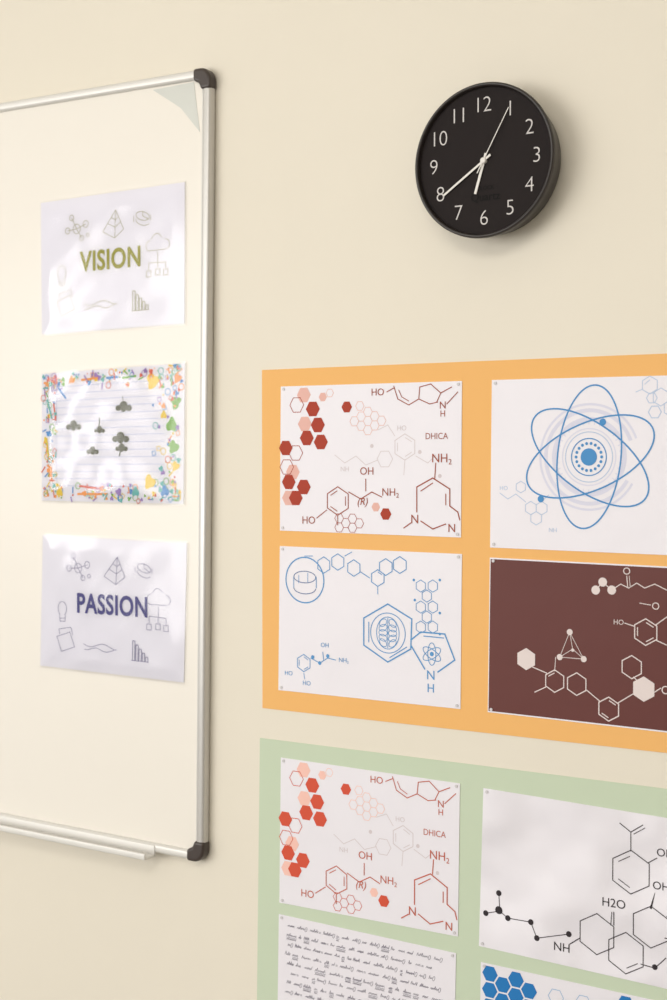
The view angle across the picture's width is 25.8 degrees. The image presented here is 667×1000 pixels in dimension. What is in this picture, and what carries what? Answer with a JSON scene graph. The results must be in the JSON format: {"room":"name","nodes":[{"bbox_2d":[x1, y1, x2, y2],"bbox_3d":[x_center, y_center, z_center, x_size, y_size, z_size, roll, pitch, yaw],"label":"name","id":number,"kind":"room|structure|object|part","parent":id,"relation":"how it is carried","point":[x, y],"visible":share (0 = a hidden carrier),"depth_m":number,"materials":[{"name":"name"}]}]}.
{"room":"science classroom","nodes":[
{"label":"science classroom","id":0,"kind":"room"},
{"bbox_2d":[0,0,666,999],"bbox_3d":[-0.305,0.044,2.347,8.800,3.000,0.120,1,1,32],"label":"wall","id":1,"kind":"structure","parent":0,"point":[328,251],"depth_m":2.09,"materials":[{"name":"paint"}]},
{"bbox_2d":[0,68,215,860],"bbox_3d":[-0.952,-0.068,2.659,1.802,1.199,0.043,2,2,32],"label":"whiteboard","id":2,"kind":"object","parent":1,"relation":"attached to","point":[115,764],"visible":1,"depth_m":2.30,"materials":[{"name":"plastic"}]},
{"bbox_2d":[0,815,154,859],"bbox_3d":[-0.896,0.524,2.628,1.457,0.037,0.027,1,1,32],"label":"tray","id":3,"kind":"object","parent":2,"relation":"on","point":[131,837],"depth_m":2.31,"materials":[{"name":"white metal"}]},
{"bbox_3d":[-0.952,0.518,2.687,1.780,0.014,0.018,2,2,32],"label":"frame","id":4,"kind":"part","parent":2,"relation":"part of","materials":[{"name":"white metal"}]},
{"bbox_3d":[-0.938,-0.659,2.652,1.780,0.014,0.018,2,2,32],"label":"frame","id":5,"kind":"part","parent":2,"relation":"part of","materials":[{"name":"white metal"}]},
{"bbox_2d":[41,182,184,334],"bbox_3d":[-0.350,-0.374,2.279,0.301,0.221,0.004,1,1,32],"label":"sign","id":6,"kind":"object","parent":2,"relation":"attached to","point":[115,260],"visible":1,"depth_m":2.28,"materials":[{"name":"white paper"}]},
{"bbox_2d":[80,246,139,271],"bbox_3d":[-0.351,-0.378,2.280,0.125,0.033,0.001,1,1,32],"label":"print","id":7,"kind":"object","parent":6,"relation":"attached to","point":[129,251],"depth_m":2.28},
{"bbox_2d":[57,210,169,315],"bbox_3d":[-0.348,-0.374,2.278,0.233,0.161,0.001,1,1,32],"label":"print","id":8,"kind":"object","parent":6,"relation":"attached to","point":[110,262],"depth_m":2.28,"materials":[{"name":"beige paper"}]},
{"bbox_2d":[41,363,184,503],"bbox_3d":[-0.351,-0.102,2.285,0.301,0.219,0.005,1,1,32],"label":"art print","id":9,"kind":"object","parent":2,"relation":"attached to","point":[115,434],"visible":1,"depth_m":2.28,"materials":[{"name":"white paper"}]},
{"bbox_2d":[66,396,131,455],"bbox_3d":[-0.371,-0.116,2.299,0.138,0.095,0.001,1,1,32],"label":"print","id":10,"kind":"object","parent":9,"relation":"attached to","point":[95,425],"depth_m":2.30,"materials":[{"name":"grey paper"}]},
{"bbox_2d":[40,535,186,681],"bbox_3d":[-0.351,0.168,2.292,0.309,0.223,0.004,1,1,32],"label":"sign","id":11,"kind":"object","parent":2,"relation":"attached to","point":[110,606],"visible":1,"depth_m":2.29,"materials":[{"name":"white paper"}]},
{"bbox_2d":[77,593,146,617],"bbox_3d":[-0.349,0.165,2.291,0.145,0.033,0.001,1,1,32],"label":"print","id":12,"kind":"object","parent":11,"relation":"attached to","point":[137,602],"depth_m":2.29},
{"bbox_2d":[57,553,170,662],"bbox_3d":[-0.349,0.169,2.291,0.236,0.165,0.001,1,1,32],"label":"print","id":13,"kind":"object","parent":11,"relation":"attached to","point":[112,607],"depth_m":2.29,"materials":[{"name":"blue"}]},
{"bbox_3d":[-0.192,-0.048,2.190,0.014,1.172,0.018,2,2,32],"label":"frame","id":14,"kind":"part","parent":2,"relation":"part of","materials":[{"name":"silver metal"}]},
{"bbox_2d":[257,738,666,999],"bbox_3d":[0.192,0.608,1.970,0.728,0.502,0.001,1,1,32],"label":"display board","id":15,"kind":"object","parent":1,"relation":"attached to","point":[472,779],"visible":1,"depth_m":1.98,"materials":[{"name":"green"}]},
{"bbox_2d":[278,914,455,999],"bbox_3d":[0.042,0.719,2.067,0.297,0.216,0.002,1,1,32],"label":"sheet","id":16,"kind":"object","parent":15,"relation":"attached to","point":[317,961],"visible":1,"depth_m":2.07,"materials":[{"name":"white paper"}]},
{"bbox_2d":[279,757,459,936],"bbox_3d":[0.045,0.487,2.059,0.299,0.215,0.002,1,1,32],"label":"poster","id":17,"kind":"object","parent":15,"relation":"attached to","point":[360,843],"visible":1,"depth_m":2.05,"materials":[{"name":"white paper"}]},
{"bbox_2d":[281,762,384,896],"bbox_3d":[-0.002,0.471,2.089,0.177,0.177,0.001,1,1,32],"label":"print","id":18,"kind":"object","parent":17,"relation":"attached to","point":[333,816],"depth_m":2.09,"materials":[{"name":"brown"}]},
{"bbox_2d":[279,771,388,913],"bbox_3d":[-0.001,0.492,2.089,0.189,0.194,0.001,1,1,32],"label":"print","id":19,"kind":"object","parent":17,"relation":"attached to","point":[334,836],"depth_m":2.09,"materials":[{"name":"red"}]},
{"bbox_2d":[338,814,438,874],"bbox_3d":[0.072,0.477,2.042,0.172,0.074,0.001,1,1,32],"label":"print","id":20,"kind":"object","parent":17,"relation":"attached to","point":[372,844],"depth_m":2.04,"materials":[{"name":"grey paper"}]},
{"bbox_2d":[480,962,651,999],"bbox_3d":[0.325,0.733,1.886,0.306,0.216,0.002,1,1,32],"label":"poster","id":21,"kind":"object","parent":15,"relation":"attached to","point":[497,982],"visible":1,"depth_m":1.93,"materials":[{"name":"white paper"}]},
{"bbox_2d":[548,989,588,999],"bbox_3d":[0.347,0.731,1.872,0.160,0.197,0.001,1,1,32],"label":"print","id":22,"kind":"object","parent":21,"relation":"attached to","point":[553,994],"depth_m":1.90,"materials":[{"name":"blue"}]},
{"bbox_2d":[479,788,666,988],"bbox_3d":[0.326,0.501,1.880,0.308,0.224,0.002,1,1,32],"label":"poster","id":23,"kind":"object","parent":15,"relation":"attached to","point":[575,885],"visible":1,"depth_m":1.89,"materials":[{"name":"white paper"}]},
{"bbox_2d":[262,354,666,752],"bbox_3d":[0.199,0.063,1.954,0.720,0.501,0.001,1,1,32],"label":"display board","id":24,"kind":"object","parent":1,"relation":"attached to","point":[476,377],"visible":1,"depth_m":1.97,"materials":[{"name":"orange"}]},
{"bbox_2d":[278,546,461,708],"bbox_3d":[0.046,0.175,2.052,0.302,0.213,0.002,1,1,32],"label":"poster","id":25,"kind":"object","parent":24,"relation":"attached to","point":[380,625],"visible":1,"depth_m":2.05,"materials":[{"name":"white paper"}]},
{"bbox_2d":[294,571,315,593],"bbox_3d":[-0.042,0.119,2.106,0.039,0.034,0.001,1,1,32],"label":"print","id":26,"kind":"object","parent":25,"relation":"attached to","point":[304,581],"depth_m":2.11,"materials":[{"name":"blue"}]},
{"bbox_2d":[279,381,461,536],"bbox_3d":[0.047,-0.057,2.046,0.300,0.213,0.002,1,1,32],"label":"poster","id":27,"kind":"object","parent":24,"relation":"attached to","point":[381,458],"visible":1,"depth_m":2.04,"materials":[{"name":"white paper"}]},
{"bbox_2d":[282,388,385,510],"bbox_3d":[-0.001,-0.073,2.076,0.176,0.177,0.001,1,1,32],"label":"print","id":28,"kind":"object","parent":27,"relation":"attached to","point":[334,439],"depth_m":2.08,"materials":[{"name":"brown"}]},
{"bbox_2d":[279,397,390,532],"bbox_3d":[0.000,-0.051,2.076,0.190,0.194,0.001,1,1,32],"label":"print","id":29,"kind":"object","parent":27,"relation":"attached to","point":[335,452],"depth_m":2.07,"materials":[{"name":"red"}]},
{"bbox_2d":[335,425,441,477],"bbox_3d":[0.074,-0.068,2.028,0.173,0.074,0.001,1,1,32],"label":"print","id":30,"kind":"object","parent":27,"relation":"attached to","point":[361,451],"depth_m":2.03,"materials":[{"name":"grey paper"}]},
{"bbox_2d":[488,557,666,732],"bbox_3d":[0.336,0.184,1.868,0.305,0.212,0.002,1,1,32],"label":"poster","id":31,"kind":"object","parent":24,"relation":"attached to","point":[581,642],"visible":1,"depth_m":1.88,"materials":[{"name":"brown paper"}]},
{"bbox_2d":[490,375,666,554],"bbox_3d":[0.338,-0.045,1.861,0.304,0.226,0.002,1,1,32],"label":"poster","id":32,"kind":"object","parent":24,"relation":"attached to","point":[578,464],"visible":1,"depth_m":1.87,"materials":[{"name":"white paper"}]},
{"bbox_2d":[539,403,636,510],"bbox_3d":[0.326,-0.055,1.868,0.134,0.138,0.001,1,1,32],"label":"print","id":33,"kind":"object","parent":32,"relation":"attached to","point":[588,451],"depth_m":1.87,"materials":[{"name":"white paper"}]},
{"bbox_2d":[526,384,654,528],"bbox_3d":[0.328,-0.055,1.867,0.176,0.186,0.001,1,1,32],"label":"print","id":34,"kind":"object","parent":32,"relation":"attached to","point":[590,448],"depth_m":1.87,"materials":[{"name":"blue"}]},
{"bbox_2d":[415,82,560,238],"bbox_3d":[0.205,-0.443,1.912,0.202,0.202,0.045,1,1,32],"label":"wall clock","id":35,"kind":"object","parent":1,"relation":"attached to","point":[488,161],"visible":1,"depth_m":1.90,"materials":[{"name":"black plastic"}]}
]}

